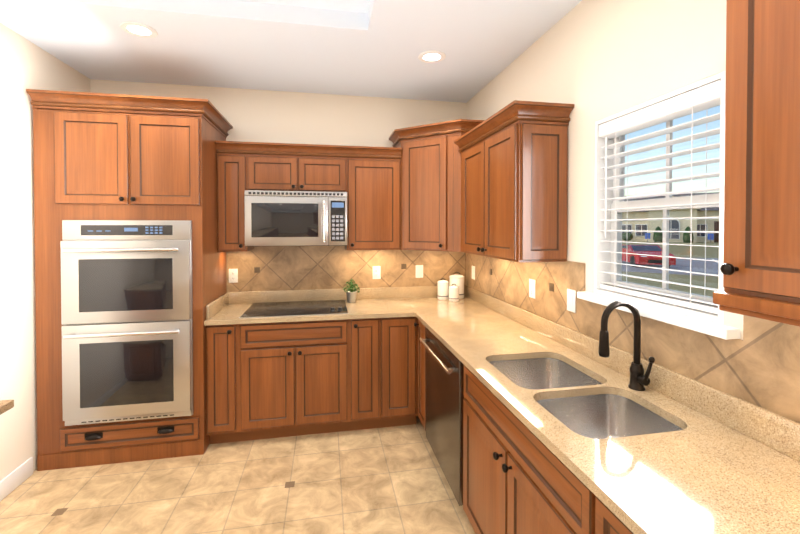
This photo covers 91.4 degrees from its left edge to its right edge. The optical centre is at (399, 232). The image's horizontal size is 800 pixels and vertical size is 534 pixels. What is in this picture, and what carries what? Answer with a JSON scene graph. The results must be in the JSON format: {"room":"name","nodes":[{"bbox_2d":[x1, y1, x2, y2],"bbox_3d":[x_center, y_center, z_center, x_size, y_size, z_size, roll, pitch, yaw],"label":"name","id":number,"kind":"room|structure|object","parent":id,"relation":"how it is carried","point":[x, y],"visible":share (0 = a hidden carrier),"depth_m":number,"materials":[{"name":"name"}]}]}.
{"room":"kitchen","nodes":[
{"label":"kitchen","id":0,"kind":"room"},
{"bbox_2d":[0,23,89,480],"bbox_3d":[-2.017,-0.015,0.362,0.150,3.140,5.600,0,1,-11],"label":"wall","id":1,"kind":"structure","parent":0,"point":[25,63],"depth_m":2.38,"materials":[{"name":"beige paint"}]},
{"bbox_2d":[0,457,32,500],"bbox_3d":[-2.222,1.478,1.917,0.014,0.110,1.130,0,1,-11],"label":"baseboard","id":2,"kind":"structure","parent":1,"relation":"attached to","point":[15,478],"depth_m":2.32,"materials":[{"name":"white wood"}]},
{"bbox_2d":[0,416,474,533],"bbox_3d":[-0.395,1.601,0.693,3.550,0.100,6.000,0,1,-11],"label":"floor","id":3,"kind":"structure","parent":0,"point":[388,480],"depth_m":2.30,"materials":[{"name":"tile"}]},
{"bbox_2d":[26,89,232,470],"bbox_3d":[-1.864,0.311,2.880,1.047,2.416,0.715,0,1,-11],"label":"tall cabinet","id":4,"kind":"object","parent":3,"relation":"on","point":[101,156],"visible":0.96,"depth_m":2.56,"materials":[{"name":"brown wood"}]},
{"bbox_2d":[60,220,192,425],"bbox_3d":[-1.774,0.578,2.534,0.758,1.322,0.112,0,1,-11],"label":"oven","id":5,"kind":"object","parent":4,"relation":"in","point":[127,317],"visible":1,"depth_m":2.54,"materials":[{"name":"silver metal"}]},
{"bbox_2d":[206,324,237,443],"bbox_3d":[-1.307,1.075,3.041,0.214,0.884,0.628,0,1,-11],"label":"base cabinet","id":6,"kind":"object","parent":3,"relation":"on","point":[221,340],"depth_m":2.74,"materials":[{"name":"brown wood"}]},
{"bbox_2d":[238,319,349,440],"bbox_3d":[-0.819,1.074,3.134,0.780,0.884,0.628,0,1,-11],"label":"base cabinet","id":7,"kind":"object","parent":3,"relation":"on","point":[275,380],"depth_m":2.83,"materials":[{"name":"brown wood"}]},
{"bbox_2d":[204,287,411,325],"bbox_3d":[-0.688,0.566,3.144,1.470,0.130,0.643,0,1,-11],"label":"countertop","id":8,"kind":"structure","parent":7,"relation":"on","point":[380,302],"depth_m":3.26,"materials":[{"name":"stone"}]},
{"bbox_2d":[239,300,348,317],"bbox_3d":[-0.816,0.585,3.123,0.773,0.033,0.552,0,1,-11],"label":"cooktop","id":9,"kind":"object","parent":8,"relation":"in","point":[290,308],"visible":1,"depth_m":3.04,"materials":[{"name":"black glass"}]},
{"bbox_2d":[343,279,359,302],"bbox_3d":[-0.419,0.496,3.366,0.149,0.204,0.140,0,1,-11],"label":"plant","id":10,"kind":"object","parent":8,"relation":"on","point":[351,295],"visible":1,"depth_m":3.35,"materials":[{"name":"green plant"}]},
{"bbox_2d":[350,318,381,430],"bbox_3d":[-0.321,1.073,3.228,0.232,0.884,0.628,0,1,-11],"label":"base cabinet","id":11,"kind":"object","parent":3,"relation":"on","point":[365,334],"depth_m":2.93,"materials":[{"name":"brown wood"}]},
{"bbox_2d":[382,316,417,427],"bbox_3d":[-0.073,1.072,3.276,0.274,0.884,0.628,0,1,-11],"label":"base cabinet","id":12,"kind":"object","parent":3,"relation":"on","point":[399,334],"depth_m":2.97,"materials":[{"name":"brown wood"}]},
{"bbox_2d":[414,320,421,422],"bbox_3d":[0.462,1.077,2.924,0.628,0.884,0.298,0,1,-11],"label":"base cabinet","id":13,"kind":"object","parent":3,"relation":"on","point":[419,324],"depth_m":2.91,"materials":[{"name":"brown wood"}]},
{"bbox_2d":[422,324,425,430],"bbox_3d":[0.557,1.084,2.420,0.628,0.884,0.764,0,1,-11],"label":"base cabinet","id":14,"kind":"object","parent":3,"relation":"on","point":[423,327],"depth_m":2.79,"materials":[{"name":"brown wood"}]},
{"bbox_2d":[400,285,799,533],"bbox_3d":[0.728,0.590,1.466,0.643,0.130,4.468,0,1,-11],"label":"countertop","id":15,"kind":"structure","parent":14,"relation":"on","point":[721,462],"depth_m":1.18,"materials":[{"name":"stone"}]},
{"bbox_2d":[437,278,448,299],"bbox_3d":[0.388,0.501,3.523,0.103,0.188,0.103,0,1,-11],"label":"canister","id":16,"kind":"object","parent":15,"relation":"on","point":[442,289],"visible":1,"depth_m":3.48,"materials":[{"name":"white ceramic"}]},
{"bbox_2d":[449,284,458,301],"bbox_3d":[0.475,0.521,3.438,0.093,0.150,0.093,0,1,-11],"label":"canister","id":17,"kind":"object","parent":15,"relation":"on","point":[453,292],"visible":1,"depth_m":3.40,"materials":[{"name":"white ceramic"}]},
{"bbox_2d":[449,272,463,298],"bbox_3d":[0.519,0.475,3.578,0.140,0.240,0.140,0,1,-11],"label":"canister","id":18,"kind":"object","parent":15,"relation":"on","point":[457,279],"visible":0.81,"depth_m":3.52,"materials":[{"name":"white ceramic"}]},
{"bbox_2d":[489,358,682,438],"bbox_3d":[0.684,0.762,1.614,0.450,0.215,0.840,0,1,-11],"label":"sink","id":19,"kind":"object","parent":15,"relation":"in","point":[602,416],"visible":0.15,"depth_m":1.57,"materials":[{"name":"silver metal"}]},
{"bbox_2d":[598,300,654,390],"bbox_3d":[0.887,0.445,1.534,0.200,0.357,0.102,0,1,-11],"label":"faucet","id":20,"kind":"object","parent":15,"relation":"on","point":[639,379],"visible":1,"depth_m":1.54,"materials":[{"name":"brown metal"}]},
{"bbox_2d":[419,328,463,505],"bbox_3d":[0.502,1.085,2.421,0.640,0.877,0.692,0,1,-11],"label":"dishwasher","id":21,"kind":"object","parent":3,"relation":"on","point":[444,396],"visible":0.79,"depth_m":2.25,"materials":[{"name":"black metal"}]},
{"bbox_2d":[463,365,581,533],"bbox_3d":[0.720,1.096,1.565,0.628,0.884,0.976,0,1,-11],"label":"base cabinet","id":22,"kind":"object","parent":3,"relation":"on","point":[519,477],"depth_m":1.49,"materials":[{"name":"brown wood"}]},
{"bbox_2d":[582,483,633,533],"bbox_3d":[0.867,1.108,0.790,0.628,0.884,0.602,0,1,-11],"label":"base cabinet","id":23,"kind":"object","parent":3,"relation":"on","point":[597,518],"depth_m":1.00,"materials":[{"name":"brown wood"}]},
{"bbox_3d":[-1.535,1.118,0.041,0.667,0.883,2.759,0,1,-11],"label":"base cabinet","id":24,"kind":"object","parent":3,"relation":"on","visible":0},
{"bbox_2d":[0,400,13,414],"bbox_3d":[-1.528,0.661,0.044,0.683,0.030,2.775,0,1,-11],"label":"countertop","id":25,"kind":"structure","parent":24,"relation":"on","point":[6,405],"depth_m":1.44,"materials":[{"name":"stone"}]},
{"bbox_2d":[90,79,466,146],"bbox_3d":[-0.932,-0.060,3.494,3.550,3.140,0.150,0,1,-11],"label":"wall","id":26,"kind":"structure","parent":0,"point":[254,115],"depth_m":3.42,"materials":[{"name":"beige paint"}]},
{"bbox_2d":[215,141,253,251],"bbox_3d":[-1.334,-0.281,3.180,0.220,0.848,0.307,0,1,-11],"label":"upper cabinet","id":27,"kind":"object","parent":26,"relation":"attached to","point":[231,155],"depth_m":3.03,"materials":[{"name":"brown wood"}]},
{"bbox_2d":[247,142,346,191],"bbox_3d":[-0.844,-0.519,3.269,0.776,0.375,0.307,0,1,-11],"label":"upper cabinet","id":28,"kind":"object","parent":26,"relation":"attached to","point":[270,166],"depth_m":3.11,"materials":[{"name":"brown wood"}]},
{"bbox_2d":[244,190,346,245],"bbox_3d":[-0.830,-0.114,3.201,0.772,0.427,0.458,0,1,-11],"label":"microwave","id":29,"kind":"object","parent":28,"relation":"attached to","point":[295,218],"visible":1,"depth_m":3.02,"materials":[{"name":"silver metal"}]},
{"bbox_2d":[226,246,464,291],"bbox_3d":[-0.426,0.258,3.512,2.129,0.496,0.010,0,1,-11],"label":"backsplash","id":30,"kind":"structure","parent":26,"relation":"attached to","point":[266,268],"depth_m":3.48,"materials":[{"name":"tile"}]},
{"bbox_2d":[229,269,237,282],"bbox_3d":[-1.416,0.363,3.318,0.072,0.118,0.007,0,1,-11],"label":"electrical outlet","id":31,"kind":"object","parent":30,"relation":"attached to","point":[233,275],"visible":1,"depth_m":3.32,"materials":[{"name":"white plastic"}]},
{"bbox_2d":[373,266,380,278],"bbox_3d":[-0.213,0.359,3.546,0.072,0.118,0.007,0,1,-11],"label":"electrical outlet","id":32,"kind":"object","parent":30,"relation":"attached to","point":[376,272],"visible":1,"depth_m":3.54,"materials":[{"name":"white plastic"}]},
{"bbox_2d":[416,265,422,277],"bbox_3d":[0.180,0.356,3.620,0.072,0.118,0.008,0,1,-11],"label":"light switch","id":33,"kind":"object","parent":30,"relation":"attached to","point":[419,271],"visible":1,"depth_m":3.62,"materials":[{"name":"white plastic"}]},
{"bbox_2d":[345,146,398,249],"bbox_3d":[-0.242,-0.284,3.387,0.450,0.848,0.307,0,1,-11],"label":"upper cabinet","id":34,"kind":"object","parent":26,"relation":"attached to","point":[372,172],"depth_m":3.23,"materials":[{"name":"brown wood"}]},
{"bbox_2d":[391,120,482,251],"bbox_3d":[0.352,-0.361,3.320,0.688,1.004,0.658,0,1,-11],"label":"upper cabinet","id":35,"kind":"object","parent":26,"relation":"attached to","point":[428,153],"depth_m":3.13,"materials":[{"name":"brown wood"}]},
{"bbox_2d":[0,0,581,102],"bbox_3d":[-0.395,-1.289,0.651,3.150,0.200,5.600,0,1,-11],"label":"ceiling","id":36,"kind":"structure","parent":0,"point":[372,48],"depth_m":2.47,"materials":[{"name":"white paint"}]},
{"bbox_2d":[120,21,157,37],"bbox_3d":[-1.553,-1.209,2.326,0.190,0.008,0.190,0,1,-11],"label":"recessed light","id":37,"kind":"object","parent":36,"relation":"in","point":[138,29],"visible":0.96,"depth_m":2.32,"materials":[{"name":"white glass"}]},
{"bbox_2d":[418,50,445,62],"bbox_3d":[0.220,-1.214,2.693,0.190,0.008,0.190,0,1,-11],"label":"recessed light","id":38,"kind":"object","parent":36,"relation":"in","point":[432,56],"visible":1,"depth_m":2.69,"materials":[{"name":"white"}]},
{"bbox_2d":[466,0,742,339],"bbox_3d":[1.226,-0.024,0.977,0.150,3.140,5.600,0,1,-11],"label":"wall","id":39,"kind":"structure","parent":0,"point":[592,61],"depth_m":1.92,"materials":[{"name":"beige paint"}]},
{"bbox_2d":[459,100,573,261],"bbox_3d":[0.688,-0.273,2.571,0.307,0.848,0.937,0,1,-11],"label":"upper cabinet","id":40,"kind":"object","parent":39,"relation":"attached to","point":[495,185],"depth_m":2.13,"materials":[{"name":"brown wood"}]},
{"bbox_2d":[465,253,799,422],"bbox_3d":[1.034,0.348,1.557,0.010,0.372,4.400,0,1,-11],"label":"backsplash","id":41,"kind":"structure","parent":39,"relation":"attached to","point":[758,364],"depth_m":1.48,"materials":[{"name":"tile"}]},
{"bbox_2d":[472,266,474,279],"bbox_3d":[0.656,0.355,3.506,0.008,0.118,0.072,0,1,-11],"label":"light switch","id":42,"kind":"object","parent":41,"relation":"attached to","point":[473,272],"visible":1,"depth_m":3.49,"materials":[{"name":"white plastic"}]},
{"bbox_2d":[529,279,535,298],"bbox_3d":[0.847,0.356,2.504,0.007,0.118,0.072,0,1,-11],"label":"electrical outlet","id":43,"kind":"object","parent":41,"relation":"attached to","point":[532,286],"visible":1,"depth_m":2.50,"materials":[{"name":"white plastic"}]},
{"bbox_2d":[567,289,575,312],"bbox_3d":[0.922,0.364,2.106,0.008,0.118,0.072,0,1,-11],"label":"light switch","id":44,"kind":"object","parent":41,"relation":"attached to","point":[571,300],"visible":1,"depth_m":2.10,"materials":[{"name":"white plastic"}]},
{"bbox_2d":[577,291,740,339],"bbox_3d":[1.028,0.320,1.632,0.115,0.034,0.760,0,1,-11],"label":"window sill","id":45,"kind":"structure","parent":39,"relation":"attached to","point":[722,331],"depth_m":1.44,"materials":[{"name":"white"}]},
{"bbox_2d":[594,70,725,323],"bbox_3d":[1.089,-0.123,1.637,0.127,0.850,0.649,0,1,-11],"label":"window","id":46,"kind":"structure","parent":39,"relation":"in","point":[601,243],"depth_m":1.69,"materials":[{"name":"white"}]},
{"bbox_2d":[599,80,720,313],"bbox_3d":[1.065,-0.124,1.633,0.072,0.802,0.602,0,1,-11],"label":"window blinds","id":47,"kind":"object","parent":46,"relation":"attached to","point":[705,97],"visible":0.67,"depth_m":1.56,"materials":[{"name":"white plastic"}]},
{"bbox_2d":[713,0,799,311],"bbox_3d":[1.025,-0.335,0.795,0.306,0.984,0.495,0,1,-11],"label":"upper cabinet","id":48,"kind":"object","parent":39,"relation":"attached to","point":[760,268],"depth_m":0.91,"materials":[{"name":"brown wood"}]},
{"label":"outside","id":49,"kind":"structure","parent":0,"visible":0},
{"bbox_2d":[622,241,718,296],"bbox_3d":[45.917,1.269,67.393,179.999,0.750,161.001,1,1,34],"label":"lawn","id":50,"kind":"structure","parent":49,"point":[680,251],"depth_m":18.77,"materials":[{"name":"green plant"}]},
{"bbox_2d":[622,192,718,242],"bbox_3d":[38.076,-2.190,54.050,71.200,6.549,13.000,1,1,34],"label":"building","id":51,"kind":"structure","parent":50,"relation":"on","point":[657,223],"depth_m":49.28,"materials":[{"name":"beige"}]},
{"bbox_2d":[622,226,718,243],"bbox_3d":[33.804,0.140,50.474,17.040,2.013,16.999,0,1,-11],"label":"shrubs","id":52,"kind":"object","parent":50,"relation":"on","point":[626,235],"depth_m":48.31,"materials":[{"name":"green plant"}]},
{"bbox_2d":[622,257,718,276],"bbox_3d":[17.073,1.938,25.036,180.001,0.024,13.499,1,1,34],"label":"street","id":53,"kind":"structure","parent":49,"point":[693,264],"depth_m":22.31,"materials":[{"name":"grey asphalt"}]},
{"bbox_2d":[622,244,675,266],"bbox_3d":[14.653,1.329,23.850,1.910,1.225,4.512,0,1,10],"label":"car","id":54,"kind":"object","parent":53,"relation":"on","point":[646,257],"depth_m":22.47,"materials":[{"name":"red metal"}]}
]}

